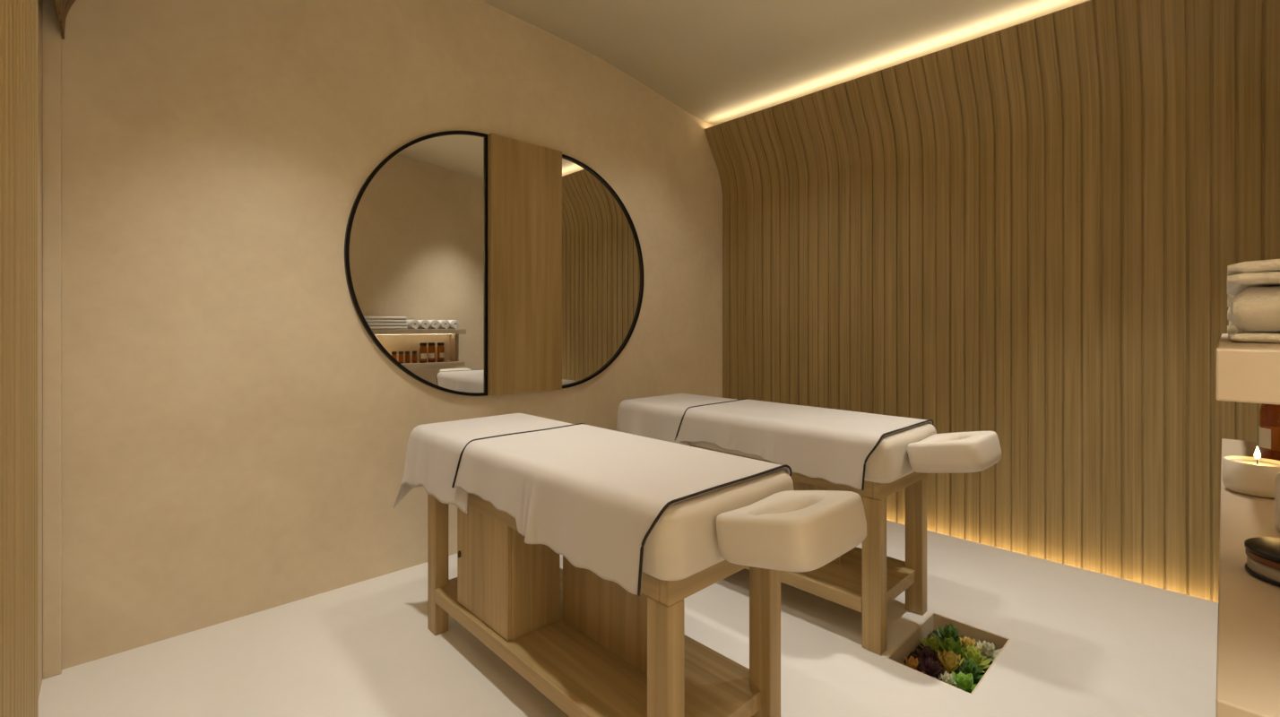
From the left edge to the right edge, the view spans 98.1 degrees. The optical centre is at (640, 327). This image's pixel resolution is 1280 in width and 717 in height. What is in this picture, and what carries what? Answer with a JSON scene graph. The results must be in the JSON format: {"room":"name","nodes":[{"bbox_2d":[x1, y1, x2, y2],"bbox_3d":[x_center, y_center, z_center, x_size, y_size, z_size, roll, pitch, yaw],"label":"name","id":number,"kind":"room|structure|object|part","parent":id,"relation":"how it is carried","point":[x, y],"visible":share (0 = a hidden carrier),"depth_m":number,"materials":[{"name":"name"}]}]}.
{"room":"spa massage room","nodes":[
{"label":"spa massage room","id":0,"kind":"room"},
{"bbox_2d":[38,0,42,696],"bbox_3d":[-1.075,-0.405,0.786,0.120,3.310,3.221,0,0,-44],"label":"wall","id":1,"kind":"structure","parent":0,"point":[39,1],"depth_m":1.91,"materials":[{"name":"paint"}]},
{"bbox_2d":[0,0,38,716],"bbox_3d":[-0.529,-0.305,0.359,0.072,3.110,1.840,0,0,-44],"label":"trim","id":2,"kind":"structure","parent":1,"relation":"attached to","point":[19,19],"depth_m":0.83,"materials":[{"name":"brown wood"}]},
{"bbox_2d":[55,0,75,39],"bbox_3d":[-1.541,-1.312,1.627,0.271,0.524,1.360,0,0,-44],"label":"trim","id":3,"kind":"structure","parent":1,"relation":"attached to","point":[63,6],"depth_m":1.95,"materials":[{"name":"brown wood"}]},
{"bbox_2d":[61,0,722,669],"bbox_3d":[-0.729,-0.305,3.420,4.313,3.510,0.120,0,0,-44],"label":"wall","id":4,"kind":"structure","parent":0,"point":[236,436],"depth_m":2.46,"materials":[{"name":"paint"}]},
{"bbox_2d":[42,0,61,679],"bbox_3d":[-2.113,-0.355,1.998,0.047,3.210,0.034,0,0,-44],"label":"trim","id":5,"kind":"structure","parent":4,"relation":"attached to","point":[51,32],"depth_m":1.98,"materials":[{"name":"paint"}]},
{"bbox_2d":[344,130,487,396],"bbox_3d":[-1.147,-0.355,2.925,0.746,1.492,0.022,0,0,-44],"label":"wall mirror","id":6,"kind":"object","parent":4,"relation":"attached to","point":[416,240],"visible":1,"depth_m":2.95,"materials":[{"name":"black mirror"}]},
{"bbox_2d":[487,133,562,396],"bbox_3d":[-0.686,-0.355,3.340,0.492,1.492,0.055,0,0,-44],"label":"wall panel","id":7,"kind":"object","parent":4,"relation":"attached to","point":[524,179],"visible":1,"depth_m":3.30,"materials":[{"name":"brown wood"}]},
{"bbox_2d":[562,154,644,389],"bbox_3d":[-0.248,-0.355,3.780,0.746,1.492,0.022,0,0,-44],"label":"wall mirror","id":8,"kind":"object","parent":4,"relation":"attached to","point":[603,275],"visible":0.95,"depth_m":3.73,"materials":[{"name":"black mirror"}]},
{"bbox_2d":[38,519,1218,716],"bbox_3d":[0.296,1.350,2.090,3.965,0.200,3.421,0,0,-44],"label":"floor","id":9,"kind":"structure","parent":0,"point":[1083,643],"depth_m":2.12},
{"bbox_2d":[427,469,866,716],"bbox_3d":[-0.161,0.827,1.896,0.558,0.847,1.798,0,0,-44],"label":"bed","id":10,"kind":"object","parent":9,"relation":"on","point":[592,646],"visible":0.73,"depth_m":1.62,"materials":[{"name":"brown wood"}]},
{"bbox_3d":[-0.834,0.954,2.295,0.058,0.592,0.075,0,0,-44],"label":"leg","id":11,"kind":"part","parent":10,"relation":"part of","materials":[{"name":"brown wood"}]},
{"bbox_2d":[393,413,572,513],"bbox_3d":[-0.626,0.601,2.384,0.615,0.375,0.665,0,0,-44],"label":"sheet","id":12,"kind":"object","parent":10,"relation":"on","point":[434,450],"visible":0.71,"depth_m":2.22,"materials":[{"name":"beige fabric"}]},
{"bbox_3d":[-0.569,0.859,2.008,0.016,0.394,0.376,0,0,-44],"label":"door","id":13,"kind":"part","parent":10,"relation":"part of","materials":[{"name":"brown wood"}]},
{"bbox_3d":[-0.396,0.624,1.814,0.030,0.068,1.313,0,0,-44],"label":"rail","id":14,"kind":"part","parent":10,"relation":"part of","materials":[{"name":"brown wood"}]},
{"bbox_2d":[434,567,761,716],"bbox_3d":[-0.232,1.087,1.970,0.487,0.053,1.315,0,0,-44],"label":"shelf","id":15,"kind":"object","parent":10,"relation":"attached to","point":[577,671],"depth_m":1.72,"materials":[{"name":"brown wood"}]},
{"bbox_2d":[451,423,792,596],"bbox_3d":[-0.106,0.517,1.836,0.643,0.230,1.050,0,0,-44],"label":"sheet","id":16,"kind":"object","parent":10,"relation":"on","point":[593,496],"visible":0.87,"depth_m":1.59,"materials":[{"name":"beige fabric"}]},
{"bbox_3d":[-0.254,0.504,1.994,0.558,0.172,1.528,0,0,-44],"label":"mattress","id":17,"kind":"part","parent":10,"relation":"part of","materials":[{"name":"beige"}]},
{"bbox_3d":[0.062,0.954,1.353,0.058,0.592,0.075,0,0,-44],"label":"leg","id":18,"kind":"part","parent":10,"relation":"part of","materials":[{"name":"brown wood"}]},
{"bbox_3d":[0.232,0.624,1.483,0.483,0.068,0.030,0,0,-44],"label":"rail","id":19,"kind":"part","parent":10,"relation":"part of","materials":[{"name":"brown wood"}]},
{"bbox_3d":[0.370,0.954,1.646,0.058,0.592,0.075,0,0,-44],"label":"leg","id":20,"kind":"part","parent":10,"relation":"part of","materials":[{"name":"brown wood"}]},
{"bbox_2d":[689,423,1001,655],"bbox_3d":[0.687,0.827,2.703,0.558,0.847,1.798,0,0,-44],"label":"bed","id":21,"kind":"object","parent":9,"relation":"on","point":[865,580],"visible":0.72,"depth_m":2.17,"materials":[{"name":"brown wood"}]},
{"bbox_2d":[615,393,735,445],"bbox_3d":[0.243,0.601,3.169,0.629,0.375,0.598,0,0,-44],"label":"sheet","id":22,"kind":"object","parent":21,"relation":"on","point":[660,417],"visible":0.61,"depth_m":3.00,"materials":[{"name":"beige fabric"}]},
{"bbox_3d":[0.452,0.624,2.621,0.030,0.068,1.313,0,0,-44],"label":"rail","id":23,"kind":"part","parent":21,"relation":"part of","materials":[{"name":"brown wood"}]},
{"bbox_2d":[674,398,933,490],"bbox_3d":[0.743,0.513,2.647,0.618,0.221,1.045,0,0,-44],"label":"sheet","id":24,"kind":"object","parent":21,"relation":"on","point":[835,446],"visible":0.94,"depth_m":2.40,"materials":[{"name":"beige fabric"}]},
{"bbox_3d":[0.594,0.504,2.800,0.558,0.172,1.528,0,0,-44],"label":"mattress","id":25,"kind":"part","parent":21,"relation":"part of","materials":[{"name":"beige fabric"}]},
{"bbox_2d":[745,546,915,612],"bbox_3d":[0.616,1.087,2.777,0.487,0.053,1.315,0,0,-44],"label":"shelf","id":26,"kind":"object","parent":21,"relation":"attached to","point":[840,582],"depth_m":2.35,"materials":[{"name":"brown wood"}]},
{"bbox_3d":[0.910,0.954,2.159,0.058,0.592,0.075,0,0,-44],"label":"leg","id":27,"kind":"part","parent":21,"relation":"part of","materials":[{"name":"brown wood"}]},
{"bbox_3d":[1.080,0.624,2.289,0.483,0.068,0.030,0,0,-44],"label":"rail","id":28,"kind":"part","parent":21,"relation":"part of","materials":[{"name":"brown wood"}]},
{"bbox_3d":[1.218,0.954,2.452,0.058,0.592,0.075,0,0,-44],"label":"leg","id":29,"kind":"part","parent":21,"relation":"part of","materials":[{"name":"brown wood"}]},
{"bbox_2d":[886,612,1010,694],"bbox_3d":[1.207,1.351,2.163,0.489,0.199,0.291,0,0,-44],"label":"planter","id":30,"kind":"object","parent":9,"relation":"in","point":[930,624],"visible":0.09,"depth_m":2.29,"materials":[{"name":"paint"}]},
{"bbox_2d":[899,655,925,673],"bbox_3d":[1.037,1.281,2.106,0.100,0.066,0.100,0,0,-24],"label":"succulent","id":31,"kind":"object","parent":30,"relation":"in","point":[912,662],"visible":0.66,"depth_m":2.10,"materials":[{"name":"orange plant"}]},
{"bbox_2d":[911,645,943,666],"bbox_3d":[1.114,1.272,2.141,0.126,0.085,0.119,0,0,-44],"label":"succulent","id":32,"kind":"object","parent":30,"relation":"in","point":[927,652],"visible":0.58,"depth_m":2.14,"materials":[{"name":"purple plant"}]},
{"bbox_2d":[916,657,943,680],"bbox_3d":[1.081,1.273,2.074,0.104,0.084,0.121,0,0,18],"label":"succulent","id":33,"kind":"object","parent":30,"relation":"in","point":[929,666],"visible":0.75,"depth_m":2.07,"materials":[{"name":"purple plant"}]},
{"bbox_2d":[918,635,942,655],"bbox_3d":[1.183,1.280,2.235,0.110,0.068,0.112,0,0,27],"label":"succulent","id":34,"kind":"object","parent":30,"relation":"in","point":[932,641],"visible":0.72,"depth_m":2.23,"materials":[{"name":"green plant"}]},
{"bbox_2d":[933,671,962,689],"bbox_3d":[1.115,1.283,2.011,0.086,0.062,0.094,0,0,13],"label":"succulent","id":35,"kind":"object","parent":30,"relation":"in","point":[947,678],"visible":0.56,"depth_m":2.01,"materials":[{"name":"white plant"}]},
{"bbox_2d":[932,648,964,674],"bbox_3d":[1.172,1.269,2.098,0.141,0.094,0.135,0,0,-24],"label":"succulent","id":36,"kind":"object","parent":30,"relation":"in","point":[948,660],"visible":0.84,"depth_m":2.09,"materials":[{"name":"yellow plant"}]},
{"bbox_2d":[929,622,968,646],"bbox_3d":[1.272,1.269,2.286,0.141,0.094,0.139,0,0,-44],"label":"succulent","id":37,"kind":"object","parent":30,"relation":"in","point":[948,631],"visible":0.62,"depth_m":2.28,"materials":[{"name":"green plant"}]},
{"bbox_2d":[929,636,968,659],"bbox_3d":[1.218,1.269,2.184,0.136,0.093,0.136,0,0,-21],"label":"succulent","id":38,"kind":"object","parent":30,"relation":"in","point":[949,644],"visible":0.6,"depth_m":2.18,"materials":[{"name":"green plant"}]},
{"bbox_2d":[951,670,977,693],"bbox_3d":[1.160,1.278,1.988,0.123,0.075,0.130,0,0,-22],"label":"succulent","id":39,"kind":"object","parent":30,"relation":"in","point":[964,681],"visible":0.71,"depth_m":1.98,"materials":[{"name":"green plant"}]},
{"bbox_2d":[951,657,983,684],"bbox_3d":[1.216,1.272,2.057,0.122,0.086,0.133,0,0,-29],"label":"succulent","id":40,"kind":"object","parent":30,"relation":"in","point":[967,667],"visible":0.71,"depth_m":2.04,"materials":[{"name":"green plant"}]},
{"bbox_2d":[959,636,983,652],"bbox_3d":[1.317,1.279,2.232,0.118,0.072,0.113,0,0,-44],"label":"succulent","id":41,"kind":"object","parent":30,"relation":"in","point":[965,641],"visible":0.47,"depth_m":2.23,"materials":[{"name":"yellow plant"}]},
{"bbox_2d":[960,644,992,673],"bbox_3d":[1.282,1.271,2.136,0.126,0.088,0.140,0,0,-44],"label":"succulent","id":42,"kind":"object","parent":30,"relation":"in","point":[972,652],"visible":0.7,"depth_m":2.13,"materials":[{"name":"green plant"}]},
{"bbox_2d":[976,640,1002,661],"bbox_3d":[1.371,1.280,2.195,0.124,0.070,0.113,0,0,-44],"label":"succulent","id":43,"kind":"object","parent":30,"relation":"in","point":[989,649],"visible":0.81,"depth_m":2.19,"materials":[{"name":"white plant"}]},
{"bbox_2d":[479,0,1089,125],"bbox_3d":[0.404,-1.844,2.192,4.263,0.332,3.321,0,0,-44],"label":"ceiling","id":44,"kind":"structure","parent":0,"point":[718,61],"depth_m":3.37,"materials":[{"name":"paint"}]},
{"bbox_2d":[704,0,1279,602],"bbox_3d":[1.716,-0.150,3.455,0.263,2.940,3.200,0,0,-44],"label":"wall","id":45,"kind":"structure","parent":0,"point":[1028,233],"depth_m":3.07,"materials":[{"name":"brown wood"}]},
{"bbox_3d":[1.573,-0.305,0.999,4.313,3.510,0.120,0,0,-44],"label":"wall","id":46,"kind":"structure","parent":0,"visible":0},
{"bbox_2d":[1215,333,1279,716],"bbox_3d":[1.395,0.225,1.123,1.960,0.406,0.306,0,0,-44],"label":"wall shelf","id":47,"kind":"object","parent":46,"relation":"attached to","point":[1248,663],"visible":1,"depth_m":0.67,"materials":[{"name":"stone"}]},
{"bbox_2d":[1227,309,1244,333],"bbox_3d":[1.472,-0.011,1.221,0.472,0.066,0.250,0,0,-44],"label":"folded towel","id":48,"kind":"object","parent":47,"relation":"on","point":[1232,328],"visible":0.15,"depth_m":1.15,"materials":[{"name":"beige fabric"}]},
{"bbox_2d":[1227,294,1236,307],"bbox_3d":[1.465,-0.077,1.214,0.472,0.066,0.250,0,0,-44],"label":"folded towel","id":49,"kind":"object","parent":48,"relation":"on","point":[1230,297],"visible":0.05,"depth_m":1.15,"materials":[{"name":"beige fabric"}]},
{"bbox_3d":[1.395,0.048,1.123,1.960,0.052,0.306,0,0,-44],"label":"shelf","id":50,"kind":"part","parent":47,"relation":"part of","materials":[{"name":"stone"}]},
{"bbox_2d":[1222,447,1279,499],"bbox_3d":[1.413,0.327,1.272,0.110,0.106,0.110,0,0,-44],"label":"candle","id":51,"kind":"object","parent":47,"relation":"on","point":[1255,476],"visible":0.97,"depth_m":1.25,"materials":[{"name":"beige wax"}]},
{"bbox_2d":[1228,331,1279,343],"bbox_3d":[1.053,0.015,0.822,0.415,0.014,0.250,0,0,-44],"label":"folded towel","id":52,"kind":"object","parent":47,"relation":"on","point":[1240,336],"visible":0.89,"depth_m":0.76,"materials":[{"name":"beige fabric"}]},
{"bbox_2d":[1230,285,1279,332],"bbox_3d":[1.050,-0.025,0.825,0.410,0.065,0.236,0,0,-44],"label":"folded towel","id":53,"kind":"object","parent":52,"relation":"on","point":[1254,309],"visible":1,"depth_m":0.76,"materials":[{"name":"beige fabric"}]},
{"bbox_2d":[1227,259,1279,294],"bbox_3d":[1.052,-0.075,0.815,0.432,0.033,0.264,0,0,-44],"label":"folded towel","id":54,"kind":"object","parent":53,"relation":"on","point":[1241,276],"visible":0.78,"depth_m":0.75,"materials":[{"name":"beige fabric"}]},
{"bbox_2d":[1244,536,1279,587],"bbox_3d":[0.997,0.357,0.824,0.137,0.044,0.137,0,0,-44],"label":"jar","id":55,"kind":"object","parent":47,"relation":"on","point":[1263,553],"visible":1,"depth_m":0.84,"materials":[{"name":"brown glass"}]},
{"bbox_3d":[0.997,0.349,0.824,0.135,0.010,0.135,0,0,-44],"label":"lid","id":56,"kind":"part","parent":55,"relation":"part of","materials":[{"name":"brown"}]},
{"bbox_3d":[0.997,0.364,0.824,0.132,0.018,0.132,0,0,-44],"label":"glass","id":57,"kind":"part","parent":55,"relation":"part of","materials":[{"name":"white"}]},
{"bbox_2d":[1259,403,1279,460],"bbox_3d":[1.764,0.274,1.533,0.076,0.212,0.076,0,0,-44],"label":"bottle","id":58,"kind":"object","parent":47,"relation":"on","point":[1269,414],"visible":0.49,"depth_m":1.52,"materials":[{"name":"brown glass"}]},
{"bbox_2d":[1274,472,1279,530],"bbox_3d":[1.217,0.305,1.013,0.080,0.149,0.080,0,0,-44],"label":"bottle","id":59,"kind":"object","parent":47,"relation":"on","point":[1277,478],"visible":1,"depth_m":1.03,"materials":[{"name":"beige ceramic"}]}
]}

